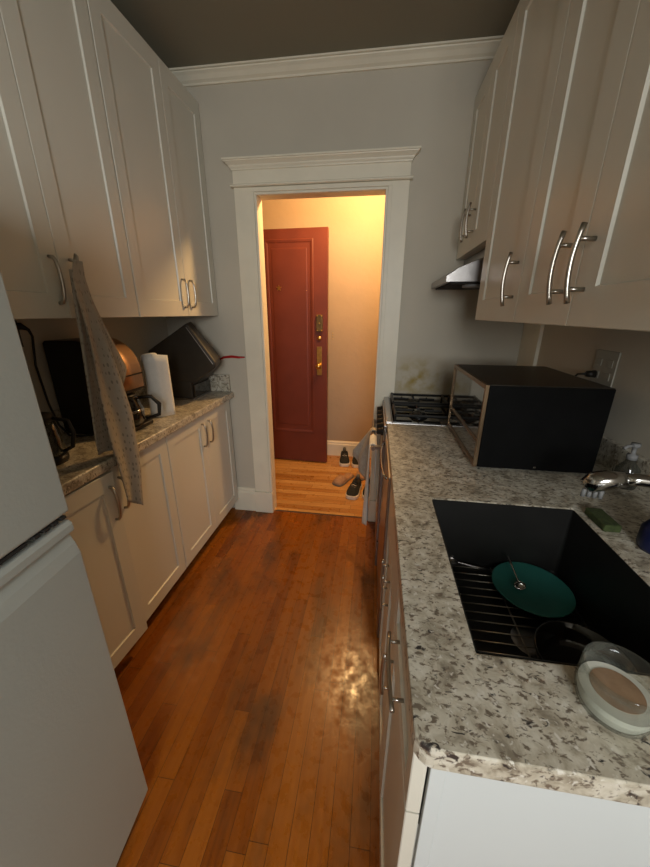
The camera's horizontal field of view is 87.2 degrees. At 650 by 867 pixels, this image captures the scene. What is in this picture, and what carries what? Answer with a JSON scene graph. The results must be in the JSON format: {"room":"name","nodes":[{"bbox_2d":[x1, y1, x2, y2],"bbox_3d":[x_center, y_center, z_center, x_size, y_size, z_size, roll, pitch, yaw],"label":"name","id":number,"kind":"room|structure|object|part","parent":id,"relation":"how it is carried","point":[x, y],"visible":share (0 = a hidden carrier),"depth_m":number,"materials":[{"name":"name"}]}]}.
{"room":"kitchen","nodes":[
{"label":"kitchen","id":0,"kind":"room"},
{"bbox_2d":[14,317,167,411],"bbox_3d":[-1.377,0.004,0.357,0.100,2.582,4.067,3,20,8],"label":"wall","id":1,"kind":"structure","parent":0,"point":[140,334],"depth_m":1.49,"materials":[{"name":"paint"}]},
{"bbox_2d":[15,320,23,346],"bbox_3d":[-1.178,-0.370,1.273,0.006,0.098,0.080,3,20,8],"label":"wall outlet","id":2,"kind":"object","parent":1,"relation":"attached to","point":[15,320],"visible":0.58,"depth_m":1.31,"materials":[{"name":"plastic"}]},
{"bbox_2d":[16,323,93,436],"bbox_3d":[-1.092,-0.205,1.381,0.186,0.465,0.052,-7,21,-20],"label":"cable","id":3,"kind":"object","parent":2,"relation":"hanging from","point":[20,326],"visible":0.88,"depth_m":1.36,"materials":[{"name":"plastic"}]},
{"bbox_2d":[0,0,138,318],"bbox_3d":[-0.996,-0.887,0.963,0.395,1.062,0.693,3,20,8],"label":"upper cabinet","id":4,"kind":"object","parent":1,"relation":"attached to","point":[59,195],"visible":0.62,"depth_m":1.04,"materials":[{"name":"white wood"}]},
{"bbox_3d":[-0.866,-0.822,0.781,0.020,1.062,0.348,3,20,8],"label":"door","id":5,"kind":"part","parent":4,"relation":"part of","materials":[{"name":"white wood"}]},
{"bbox_3d":[-0.822,-0.473,1.053,0.032,0.143,0.011,3,20,8],"label":"handle","id":6,"kind":"part","parent":4,"relation":"part of","materials":[{"name":"silver metal"}]},
{"bbox_2d":[69,253,142,504],"bbox_3d":[-0.777,-0.140,1.251,0.069,0.929,0.219,1,19,3],"label":"dish towel","id":7,"kind":"object","parent":4,"relation":"hanging from","point":[105,369],"visible":1,"depth_m":1.21,"materials":[{"name":"fabric"}]},
{"bbox_2d":[44,383,148,438],"bbox_3d":[-1.136,-0.103,1.634,0.020,0.104,1.500,3,20,8],"label":"backsplash","id":8,"kind":"structure","parent":1,"relation":"attached to","point":[52,429],"depth_m":1.47,"materials":[{"name":"stone"}]},
{"bbox_2d":[86,0,217,316],"bbox_3d":[-0.890,-1.129,1.647,0.395,1.062,0.758,3,20,8],"label":"upper cabinet","id":9,"kind":"object","parent":1,"relation":"attached to","point":[153,121],"visible":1,"depth_m":1.50,"materials":[{"name":"white wood"}]},
{"bbox_3d":[-0.714,-0.721,1.755,0.032,0.143,0.011,3,20,8],"label":"handle","id":10,"kind":"part","parent":9,"relation":"part of","materials":[{"name":"silver metal"}]},
{"bbox_3d":[-0.707,-1.187,1.813,0.020,1.062,0.356,3,20,8],"label":"door","id":11,"kind":"part","parent":9,"relation":"part of","materials":[{"name":"white wood"}]},
{"bbox_3d":[-0.703,-0.745,1.824,0.032,0.143,0.011,3,20,8],"label":"handle","id":12,"kind":"part","parent":9,"relation":"part of","materials":[{"name":"silver metal"}]},
{"bbox_2d":[114,455,379,866],"bbox_3d":[-0.292,1.091,1.245,3.800,0.050,5.320,3,20,8],"label":"floor","id":13,"kind":"structure","parent":0,"point":[250,692],"depth_m":1.35,"materials":[{"name":"brown wood"}]},
{"bbox_2d":[0,270,147,866],"bbox_3d":[-0.883,0.441,0.453,0.655,1.700,0.720,1,20,3],"label":"refrigerator","id":14,"kind":"object","parent":13,"relation":"on","point":[73,786],"visible":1,"depth_m":0.67,"materials":[{"name":"metal"}]},
{"bbox_3d":[-0.577,-0.035,0.266,0.045,0.676,0.720,1,20,3],"label":"freezer door","id":15,"kind":"part","parent":14,"relation":"part of","materials":[{"name":"metal"}]},
{"bbox_3d":[-0.580,0.757,0.546,0.045,0.973,0.720,1,20,3],"label":"fridge door","id":16,"kind":"part","parent":14,"relation":"part of","materials":[{"name":"metal"}]},
{"bbox_2d":[63,438,185,668],"bbox_3d":[-0.979,0.532,1.431,0.451,0.874,0.749,3,20,8],"label":"base cabinet","id":17,"kind":"object","parent":13,"relation":"on","point":[132,554],"visible":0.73,"depth_m":1.39,"materials":[{"name":"white wood"}]},
{"bbox_3d":[-0.835,0.562,1.218,0.020,0.771,0.373,4,20,12],"label":"door","id":18,"kind":"part","parent":17,"relation":"part of","materials":[{"name":"white wood"}]},
{"bbox_3d":[-0.776,0.262,1.267,0.032,0.145,0.011,4,20,12],"label":"handle","id":19,"kind":"part","parent":17,"relation":"part of","materials":[{"name":"silver metal"}]},
{"bbox_3d":[-0.789,0.234,1.346,0.032,0.145,0.011,3,20,8],"label":"handle","id":20,"kind":"part","parent":17,"relation":"part of","materials":[{"name":"silver metal"}]},
{"bbox_3d":[-0.795,0.437,1.571,0.020,0.771,0.373,3,20,8],"label":"door","id":21,"kind":"part","parent":17,"relation":"part of","materials":[{"name":"white wood"}]},
{"bbox_2d":[165,400,237,577],"bbox_3d":[-0.883,0.284,2.134,0.425,0.874,0.738,3,20,8],"label":"base cabinet","id":22,"kind":"object","parent":13,"relation":"on","point":[200,452],"visible":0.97,"depth_m":2.00,"materials":[{"name":"white wood"}]},
{"bbox_2d":[49,391,233,495],"bbox_3d":[-0.936,-0.028,1.641,0.421,0.040,1.521,3,20,8],"label":"countertop","id":23,"kind":"structure","parent":22,"relation":"on","point":[84,464],"depth_m":1.43,"materials":[{"name":"stone"}]},
{"bbox_2d":[41,412,75,465],"bbox_3d":[-0.975,0.012,1.175,0.161,0.194,0.137,9,21,22],"label":"electric kettle","id":24,"kind":"object","parent":23,"relation":"on","point":[61,456],"visible":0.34,"depth_m":1.19,"materials":[{"name":"black plastic"}]},
{"bbox_3d":[-0.987,-0.060,1.155,0.106,0.044,0.106,3,20,8],"label":"lid","id":25,"kind":"part","parent":24,"relation":"part of","materials":[{"name":"black plastic"}]},
{"bbox_3d":[-0.906,0.003,1.193,0.061,0.133,0.021,-4,20,-12],"label":"handle","id":26,"kind":"part","parent":24,"relation":"part of","materials":[{"name":"black plastic"}]},
{"bbox_2d":[42,338,160,433],"bbox_3d":[-0.947,-0.211,1.503,0.359,0.397,0.200,3,20,8],"label":"coffee machine","id":27,"kind":"object","parent":23,"relation":"on","point":[64,357],"visible":0.44,"depth_m":1.44,"materials":[{"name":"black plastic"}]},
{"bbox_3d":[-0.982,-0.035,1.570,0.290,0.020,0.200,3,20,8],"label":"plate","id":28,"kind":"part","parent":27,"relation":"part of","materials":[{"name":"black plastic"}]},
{"bbox_3d":[-0.899,-0.168,1.510,0.112,0.012,0.112,3,20,8],"label":"carafe lid","id":29,"kind":"part","parent":27,"relation":"part of","materials":[{"name":"black plastic"}]},
{"bbox_3d":[-0.802,-0.121,1.571,0.092,0.117,0.020,-8,21,-23],"label":"carafe handle","id":30,"kind":"part","parent":27,"relation":"part of","materials":[{"name":"black plastic"}]},
{"bbox_2d":[140,353,175,416],"bbox_3d":[-0.845,-0.243,1.713,0.111,0.316,0.084,8,21,20],"label":"paper towel roll","id":31,"kind":"object","parent":23,"relation":"on","point":[156,370],"visible":0.9,"depth_m":1.69,"materials":[{"name":"paper"}]},
{"bbox_2d":[148,322,219,399],"bbox_3d":[-0.827,-0.456,2.115,0.416,0.452,0.240,3,20,8],"label":"countertop oven","id":32,"kind":"object","parent":23,"relation":"on","point":[192,360],"visible":0.85,"depth_m":2.00,"materials":[{"name":"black metal"}]},
{"bbox_3d":[-0.781,-0.291,2.167,0.010,0.073,0.200,3,20,8],"label":"drawer","id":33,"kind":"part","parent":32,"relation":"part of","materials":[{"name":"black"}]},
{"bbox_3d":[-0.740,0.313,1.923,0.020,0.771,0.368,3,20,8],"label":"door","id":34,"kind":"part","parent":22,"relation":"part of","materials":[{"name":"white wood"}]},
{"bbox_3d":[-0.692,0.012,1.974,0.032,0.145,0.011,3,20,8],"label":"handle","id":35,"kind":"part","parent":22,"relation":"part of","materials":[{"name":"silver metal"}]},
{"bbox_3d":[-0.681,-0.013,2.046,0.032,0.145,0.011,3,20,8],"label":"handle","id":36,"kind":"part","parent":22,"relation":"part of","materials":[{"name":"silver metal"}]},
{"bbox_3d":[-0.687,0.191,2.269,0.020,0.771,0.368,3,20,8],"label":"door","id":37,"kind":"part","parent":22,"relation":"part of","materials":[{"name":"white wood"}]},
{"bbox_2d":[332,473,353,486],"bbox_3d":[0.167,0.391,3.054,0.109,0.067,0.258,14,24,34],"label":"slipper","id":38,"kind":"object","parent":13,"relation":"on","point":[340,480],"visible":1,"depth_m":2.99,"materials":[{"name":"beige fabric"}]},
{"bbox_2d":[339,447,349,466],"bbox_3d":[0.197,0.227,3.438,0.109,0.121,0.261,1,19,2],"label":"sneaker","id":39,"kind":"object","parent":13,"relation":"on","point":[344,461],"visible":1,"depth_m":3.36,"materials":[{"name":"black fabric"}]},
{"bbox_2d":[345,474,361,499],"bbox_3d":[0.249,0.436,2.848,0.109,0.121,0.266,7,20,17],"label":"sneaker","id":40,"kind":"object","parent":13,"relation":"on","point":[353,491],"visible":1,"depth_m":2.79,"materials":[{"name":"black fabric"}]},
{"bbox_2d":[351,456,357,467],"bbox_3d":[0.322,0.235,3.417,0.109,0.121,0.261,2,20,4],"label":"sneaker","id":41,"kind":"object","parent":13,"relation":"on","point":[354,464],"visible":0.29,"depth_m":3.32,"materials":[{"name":"black fabric"}]},
{"bbox_2d":[355,468,370,480],"bbox_3d":[0.361,0.353,3.166,0.109,0.067,0.258,10,22,27],"label":"slipper","id":42,"kind":"object","parent":13,"relation":"on","point":[362,478],"visible":0.35,"depth_m":3.08,"materials":[{"name":"beige fabric"}]},
{"bbox_2d":[362,478,369,499],"bbox_3d":[0.374,0.438,2.845,0.109,0.121,0.266,5,20,13],"label":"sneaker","id":43,"kind":"object","parent":13,"relation":"on","point":[369,478],"visible":0.15,"depth_m":2.78,"materials":[{"name":"black fabric"}]},
{"bbox_2d":[377,433,390,637],"bbox_3d":[0.624,0.502,1.538,0.787,0.872,0.496,3,20,8],"label":"dishwasher","id":44,"kind":"object","parent":13,"relation":"on","point":[385,467],"visible":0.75,"depth_m":1.44,"materials":[{"name":"silver metal"}]},
{"bbox_3d":[0.255,0.111,1.489,0.030,0.010,0.383,3,20,8],"label":"handle","id":45,"kind":"part","parent":44,"relation":"part of","materials":[{"name":"silver metal"}]},
{"bbox_2d":[379,489,398,779],"bbox_3d":[0.561,0.666,1.080,0.789,0.868,0.477,3,20,8],"label":"base cabinet","id":46,"kind":"object","parent":13,"relation":"on","point":[388,582],"visible":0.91,"depth_m":1.06,"materials":[{"name":"white wood"}]},
{"bbox_3d":[0.190,0.464,1.104,0.028,0.131,0.008,3,20,8],"label":"handle","id":47,"kind":"part","parent":46,"relation":"part of","materials":[{"name":"silver metal"}]},
{"bbox_3d":[0.180,0.487,1.039,0.028,0.131,0.008,3,20,8],"label":"handle","id":48,"kind":"part","parent":46,"relation":"part of","materials":[{"name":"silver metal"}]},
{"bbox_3d":[0.225,0.627,1.246,0.020,0.629,0.235,3,20,8],"label":"door","id":49,"kind":"part","parent":46,"relation":"part of","materials":[{"name":"wood"}]},
{"bbox_3d":[0.191,0.705,1.024,0.020,0.629,0.235,3,20,8],"label":"door","id":50,"kind":"part","parent":46,"relation":"part of","materials":[{"name":"wood"}]},
{"bbox_3d":[0.210,0.302,1.007,0.020,0.135,0.473,3,20,8],"label":"drawer","id":51,"kind":"part","parent":46,"relation":"part of","materials":[{"name":"white wood"}]},
{"bbox_2d":[371,393,450,565],"bbox_3d":[0.674,0.286,2.020,0.816,0.960,0.544,3,20,8],"label":"gas range","id":52,"kind":"object","parent":13,"relation":"on","point":[393,410],"visible":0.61,"depth_m":1.84,"materials":[{"name":"silver metal"}]},
{"bbox_2d":[353,427,376,478],"bbox_3d":[0.243,0.111,2.078,0.098,0.318,0.180,-12,23,-32],"label":"cloth","id":53,"kind":"object","parent":52,"relation":"hanging from","point":[360,452],"visible":0.89,"depth_m":2.05,"materials":[{"name":"grey fabric"}]},
{"bbox_2d":[362,434,376,524],"bbox_3d":[0.249,0.266,1.925,0.061,0.507,0.150,3,20,8],"label":"hand towel","id":54,"kind":"object","parent":52,"relation":"hanging from","point":[373,438],"visible":0.98,"depth_m":1.89,"materials":[{"name":"grey fabric"}]},
{"bbox_3d":[0.332,0.597,2.183,0.016,0.162,0.532,3,20,8],"label":"drawer","id":55,"kind":"part","parent":52,"relation":"part of","materials":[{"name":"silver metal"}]},
{"bbox_2d":[371,419,384,540],"bbox_3d":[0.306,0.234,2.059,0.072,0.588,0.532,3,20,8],"label":"oven","id":56,"kind":"object","parent":52,"relation":"in","point":[373,447],"depth_m":1.85,"materials":[{"name":"silver glass"}]},
{"bbox_3d":[0.293,-0.040,1.816,0.032,0.042,0.042,3,20,8],"label":"knob","id":57,"kind":"part","parent":52,"relation":"part of","materials":[{"name":"black plastic"}]},
{"bbox_3d":[0.280,-0.012,1.737,0.032,0.042,0.042,3,20,8],"label":"knob","id":58,"kind":"part","parent":52,"relation":"part of","materials":[{"name":"black plastic"}]},
{"bbox_3d":[0.337,-0.087,1.941,0.015,0.083,0.536,3,20,8],"label":"control panel","id":59,"kind":"part","parent":52,"relation":"part of","materials":[{"name":"silver metal"}]},
{"bbox_2d":[384,397,446,425],"bbox_3d":[0.708,-0.118,1.872,0.750,0.021,0.544,3,20,8],"label":"cooktop","id":60,"kind":"object","parent":52,"relation":"in","point":[389,417],"depth_m":1.78,"materials":[{"name":"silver metal"}]},
{"bbox_3d":[0.482,-0.099,1.761,0.096,0.021,0.096,3,20,8],"label":"burner","id":61,"kind":"part","parent":52,"relation":"part of","materials":[{"name":"metal"}]},
{"bbox_2d":[379,585,649,866],"bbox_3d":[0.502,0.797,0.700,0.789,0.874,0.330,3,20,8],"label":"base cabinet","id":62,"kind":"object","parent":13,"relation":"on","point":[429,817],"visible":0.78,"depth_m":0.48,"materials":[{"name":"white wood"}]},
{"bbox_3d":[0.144,0.570,0.806,0.028,0.131,0.008,3,20,8],"label":"handle","id":63,"kind":"part","parent":62,"relation":"part of","materials":[{"name":"silver metal"}]},
{"bbox_3d":[0.128,0.435,0.632,0.028,0.008,0.151,3,20,8],"label":"handle","id":64,"kind":"part","parent":62,"relation":"part of","materials":[{"name":"silver metal"}]},
{"bbox_3d":[0.150,0.799,0.757,0.020,0.629,0.327,3,20,8],"label":"door","id":65,"kind":"part","parent":62,"relation":"part of","materials":[{"name":"wood"}]},
{"bbox_3d":[0.151,0.435,0.629,0.020,0.135,0.327,3,20,8],"label":"drawer","id":66,"kind":"part","parent":62,"relation":"part of","materials":[{"name":"wood"}]},
{"bbox_2d":[387,423,649,807],"bbox_3d":[0.586,0.207,0.997,0.765,0.040,1.330,3,20,8],"label":"countertop","id":67,"kind":"structure","parent":62,"relation":"on","point":[505,719],"depth_m":0.51,"materials":[{"name":"stone"}]},
{"bbox_2d":[447,364,615,472],"bbox_3d":[0.726,-0.082,1.317,0.374,0.293,0.472,3,20,8],"label":"microwave","id":68,"kind":"object","parent":67,"relation":"on","point":[541,418],"visible":0.98,"depth_m":1.11,"materials":[{"name":"black metal"}]},
{"bbox_3d":[0.550,-0.134,1.329,0.006,0.175,0.446,3,20,8],"label":"door glass","id":69,"kind":"part","parent":68,"relation":"part of","materials":[{"name":"black glass"}]},
{"bbox_3d":[0.547,-0.096,1.341,0.012,0.282,0.470,3,20,8],"label":"door frame","id":70,"kind":"part","parent":68,"relation":"part of","materials":[{"name":"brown metal"}]},
{"bbox_2d":[574,370,596,377],"bbox_3d":[1.002,-0.124,1.376,0.104,0.272,0.114,17,26,40],"label":"cable","id":71,"kind":"object","parent":68,"relation":"attached to","point":[593,373],"visible":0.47,"depth_m":1.29,"materials":[{"name":"plastic"}]},
{"bbox_2d":[432,499,649,675],"bbox_3d":[0.460,0.384,0.776,0.377,0.224,0.477,3,20,8],"label":"sink","id":72,"kind":"object","parent":67,"relation":"in","point":[613,601],"visible":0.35,"depth_m":0.90,"materials":[{"name":"metal"}]},
{"bbox_2d":[452,564,585,658],"bbox_3d":[0.459,0.477,0.810,0.335,0.022,0.444,3,20,8],"label":"rack","id":73,"kind":"object","parent":72,"relation":"on","point":[503,598],"visible":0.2,"depth_m":0.84,"materials":[{"name":"metal"}]},
{"bbox_2d":[450,557,491,571],"bbox_3d":[0.422,0.391,1.004,0.123,0.010,0.032,9,21,24],"label":"spoon","id":74,"kind":"object","parent":73,"relation":"on","point":[454,561],"visible":0.73,"depth_m":1.01,"materials":[{"name":"silver metal"}]},
{"bbox_2d":[492,561,575,617],"bbox_3d":[0.556,0.418,0.919,0.196,0.015,0.196,3,20,8],"label":"plate","id":75,"kind":"object","parent":73,"relation":"on","point":[545,594],"visible":0.98,"depth_m":0.91,"materials":[{"name":"teal ceramic"}]},
{"bbox_2d":[507,556,525,589],"bbox_3d":[0.528,0.383,0.941,0.032,0.052,0.079,2,20,5],"label":"spoon","id":76,"kind":"object","parent":75,"relation":"on","point":[518,584],"visible":1,"depth_m":0.93,"materials":[{"name":"silver metal"}]},
{"bbox_2d":[534,620,637,671],"bbox_3d":[0.530,0.478,0.703,0.180,0.046,0.180,3,20,8],"label":"frying pan","id":77,"kind":"object","parent":73,"relation":"on","point":[556,640],"visible":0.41,"depth_m":0.75,"materials":[{"name":"black nonstick-coated metal"}]},
{"bbox_2d":[584,508,621,532],"bbox_3d":[0.708,0.220,0.871,0.040,0.020,0.085,3,20,8],"label":"sponge","id":78,"kind":"object","parent":67,"relation":"on","point":[606,523],"visible":1,"depth_m":0.85,"materials":[{"name":"green"}]},
{"bbox_2d":[576,661,649,734],"bbox_3d":[0.387,0.340,0.452,0.090,0.070,0.090,3,20,8],"label":"food container","id":79,"kind":"object","parent":67,"relation":"on","point":[611,694],"visible":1,"depth_m":0.45,"materials":[{"name":"plastic"}]},
{"bbox_2d":[580,470,649,498],"bbox_3d":[0.758,0.170,0.815,0.255,0.152,0.096,15,24,35],"label":"faucet","id":80,"kind":"object","parent":67,"relation":"on","point":[602,481],"visible":1,"depth_m":0.81,"materials":[{"name":"silver metal"}]},
{"bbox_3d":[0.773,0.140,0.803,0.139,0.086,0.036,8,21,22],"label":"spout","id":81,"kind":"part","parent":80,"relation":"part of","materials":[{"name":"silver metal"}]},
{"bbox_2d":[623,442,641,460],"bbox_3d":[0.928,0.096,1.042,0.066,0.140,0.066,11,22,29],"label":"soap dispenser","id":82,"kind":"object","parent":67,"relation":"on","point":[633,456],"visible":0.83,"depth_m":1.02,"materials":[{"name":"plastic"}]},
{"bbox_2d":[636,519,649,553],"bbox_3d":[0.753,0.214,0.757,0.076,0.106,0.077,3,20,8],"label":"jug","id":83,"kind":"object","parent":67,"relation":"on","point":[643,536],"visible":1,"depth_m":0.77,"materials":[{"name":"blue plastic"}]},
{"bbox_3d":[0.505,0.851,0.547,0.737,0.874,0.010,3,20,8],"label":"panel","id":84,"kind":"part","parent":62,"relation":"part of","materials":[{"name":"white wood"}]},
{"bbox_2d":[110,0,519,67],"bbox_3d":[-0.228,-1.189,-0.201,2.400,0.050,4.142,3,20,8],"label":"ceiling","id":85,"kind":"structure","parent":0,"point":[182,33],"depth_m":1.46,"materials":[{"name":"paint"}]},
{"bbox_2d":[262,195,384,441],"bbox_3d":[0.089,-1.009,3.241,3.800,2.582,0.100,3,20,8],"label":"wall","id":86,"kind":"structure","parent":0,"point":[355,224],"depth_m":3.07,"materials":[{"name":"paint"}]},
{"bbox_2d":[263,227,328,461],"bbox_3d":[-0.306,-0.710,3.142,0.676,2.056,0.153,4,20,11],"label":"door","id":87,"kind":"structure","parent":86,"relation":"in","point":[296,259],"depth_m":3.06,"materials":[{"name":"paint"}]},
{"bbox_3d":[-0.051,-0.654,3.084,0.045,0.253,0.004,4,20,11],"label":"lock plate","id":88,"kind":"part","parent":87,"relation":"part of","materials":[{"name":"gold metal"}]},
{"bbox_2d":[327,440,371,457],"bbox_3d":[0.076,0.152,3.589,3.800,0.160,0.020,3,20,8],"label":"baseboard","id":89,"kind":"structure","parent":86,"relation":"attached to","point":[335,448],"depth_m":3.56,"materials":[{"name":"white wood"}]},
{"bbox_2d":[166,60,523,507],"bbox_3d":[0.059,-0.615,2.126,2.400,2.582,0.055,3,20,8],"label":"wall","id":90,"kind":"structure","parent":0,"point":[431,107],"depth_m":1.82,"materials":[{"name":"paint"}]},
{"bbox_2d":[209,374,230,391],"bbox_3d":[-0.838,-0.348,2.317,0.401,0.112,0.020,3,20,8],"label":"backsplash","id":91,"kind":"structure","parent":90,"relation":"attached to","point":[218,382],"depth_m":2.29,"materials":[{"name":"stone"}]},
{"bbox_2d":[220,355,244,359],"bbox_3d":[-0.617,-0.492,2.233,0.190,0.040,0.017,3,20,8],"label":"strap","id":92,"kind":"object","parent":90,"relation":"attached to","point":[230,356],"visible":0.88,"depth_m":2.22,"materials":[{"name":"plastic"}]},
{"bbox_2d":[235,487,255,510],"bbox_3d":[-0.602,0.493,2.579,0.167,0.185,0.020,3,20,8],"label":"baseboard","id":93,"kind":"structure","parent":90,"relation":"attached to","point":[246,496],"depth_m":2.57,"materials":[{"name":"white wood"}]},
{"bbox_2d":[276,510,361,517],"bbox_3d":[-0.033,0.602,2.553,0.690,0.003,0.016,3,20,8],"label":"trim","id":94,"kind":"structure","parent":90,"relation":"attached to","point":[276,510],"depth_m":2.56,"materials":[{"name":"wood"}]},
{"bbox_2d":[221,146,420,188],"bbox_3d":[-0.035,-1.397,1.801,1.042,0.125,0.063,3,20,8],"label":"trim","id":95,"kind":"structure","parent":90,"relation":"attached to","point":[392,163],"depth_m":1.79,"materials":[{"name":"white wood"}]},
{"bbox_2d":[234,180,409,521],"bbox_3d":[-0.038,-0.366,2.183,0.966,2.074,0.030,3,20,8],"label":"trim","id":96,"kind":"structure","parent":90,"relation":"attached to","point":[264,501],"depth_m":2.05,"materials":[{"name":"white wood"}]},
{"bbox_2d":[169,35,503,86],"bbox_3d":[0.055,-1.790,1.648,2.200,0.048,0.064,3,20,8],"label":"trim","id":97,"kind":"structure","parent":90,"relation":"attached to","point":[482,48],"depth_m":1.64,"materials":[{"name":"white wood"}]},
{"bbox_2d":[431,248,484,289],"bbox_3d":[0.840,-0.791,1.670,0.545,0.162,0.440,3,20,8],"label":"range hood","id":98,"kind":"object","parent":90,"relation":"attached to","point":[467,276],"visible":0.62,"depth_m":1.52,"materials":[{"name":"silver metal"}]},
{"bbox_3d":[0.832,-0.731,1.692,0.485,0.006,0.400,3,20,8],"label":"filter panel","id":99,"kind":"part","parent":98,"relation":"part of","materials":[{"name":"grey metal"}]},
{"bbox_2d":[456,0,520,259],"bbox_3d":[0.872,-1.179,1.469,0.470,0.699,0.558,3,20,8],"label":"upper cabinet","id":100,"kind":"object","parent":90,"relation":"attached to","point":[490,100],"visible":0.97,"depth_m":1.43,"materials":[{"name":"white wood"}]},
{"bbox_3d":[0.667,-0.993,1.631,0.041,0.143,0.011,3,20,8],"label":"handle","id":101,"kind":"part","parent":100,"relation":"part of","materials":[{"name":"silver metal"}]},
{"bbox_3d":[0.653,-0.960,1.538,0.041,0.143,0.011,3,20,8],"label":"handle","id":102,"kind":"part","parent":100,"relation":"part of","materials":[{"name":"silver metal"}]},
{"bbox_3d":[0.710,-1.235,1.625,0.020,0.699,0.278,3,20,8],"label":"door","id":103,"kind":"part","parent":100,"relation":"part of","materials":[{"name":"white wood"}]},
{"bbox_2d":[536,325,649,459],"bbox_3d":[0.899,0.124,0.048,0.100,2.582,4.067,3,20,8],"label":"wall","id":104,"kind":"structure","parent":0,"point":[571,350],"depth_m":1.18,"materials":[{"name":"paint"}]},
{"bbox_2d":[475,0,570,321],"bbox_3d":[0.799,-0.872,1.052,0.470,1.000,0.436,3,20,8],"label":"upper cabinet","id":105,"kind":"object","parent":104,"relation":"attached to","point":[542,24],"visible":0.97,"depth_m":1.06,"materials":[{"name":"white wood"}]},
{"bbox_3d":[0.559,-0.468,1.040,0.041,0.152,0.011,3,20,8],"label":"handle","id":106,"kind":"part","parent":105,"relation":"part of","materials":[{"name":"silver metal"}]},
{"bbox_2d":[516,323,544,365],"bbox_3d":[1.118,-0.431,1.880,0.018,0.368,0.215,3,20,8],"label":"trim","id":107,"kind":"structure","parent":104,"relation":"attached to","point":[532,334],"depth_m":1.83,"materials":[{"name":"white wood"}]},
{"bbox_2d":[514,0,649,331],"bbox_3d":[0.722,-0.697,0.555,0.470,1.000,0.620,3,20,8],"label":"upper cabinet","id":108,"kind":"object","parent":104,"relation":"attached to","point":[587,262],"visible":1,"depth_m":0.67,"materials":[{"name":"white wood"}]},
{"bbox_3d":[0.514,-0.361,0.750,0.041,0.148,0.011,3,20,8],"label":"handle","id":109,"kind":"part","parent":108,"relation":"part of","materials":[{"name":"silver metal"}]},
{"bbox_3d":[0.503,-0.335,0.677,0.041,0.148,0.011,3,20,8],"label":"handle","id":110,"kind":"part","parent":108,"relation":"part of","materials":[{"name":"silver metal"}]},
{"bbox_3d":[0.518,-0.655,0.435,0.020,1.000,0.309,3,20,8],"label":"door","id":111,"kind":"part","parent":108,"relation":"part of","materials":[{"name":"white wood"}]},
{"bbox_2d":[590,349,620,386],"bbox_3d":[1.028,-0.238,1.257,0.008,0.130,0.130,3,20,8],"label":"wall outlet","id":112,"kind":"object","parent":104,"relation":"attached to","point":[606,362],"visible":0.87,"depth_m":1.24,"materials":[{"name":"plastic"}]},
{"bbox_2d":[596,358,602,365],"bbox_3d":[1.030,-0.270,1.280,0.002,0.026,0.030,3,20,8],"label":"socket","id":113,"kind":"object","parent":112,"relation":"attached to","point":[599,361],"depth_m":1.28,"materials":[{"name":"plastic"}]},
{"bbox_2d":[603,373,609,380],"bbox_3d":[1.020,-0.205,1.236,0.002,0.026,0.030,3,20,8],"label":"socket","id":114,"kind":"object","parent":112,"relation":"attached to","point":[606,376],"depth_m":1.23,"materials":[{"name":"plastic"}]},
{"bbox_2d":[606,360,613,367],"bbox_3d":[1.020,-0.249,1.221,0.002,0.026,0.030,3,20,8],"label":"socket","id":115,"kind":"object","parent":112,"relation":"attached to","point":[609,363],"depth_m":1.22,"materials":[{"name":"plastic"}]},
{"bbox_2d":[596,435,649,495],"bbox_3d":[0.955,0.165,0.925,0.020,0.090,1.330,3,20,8],"label":"backsplash","id":116,"kind":"structure","parent":104,"relation":"attached to","point":[611,454],"depth_m":1.13,"materials":[{"name":"stone"}]}
]}

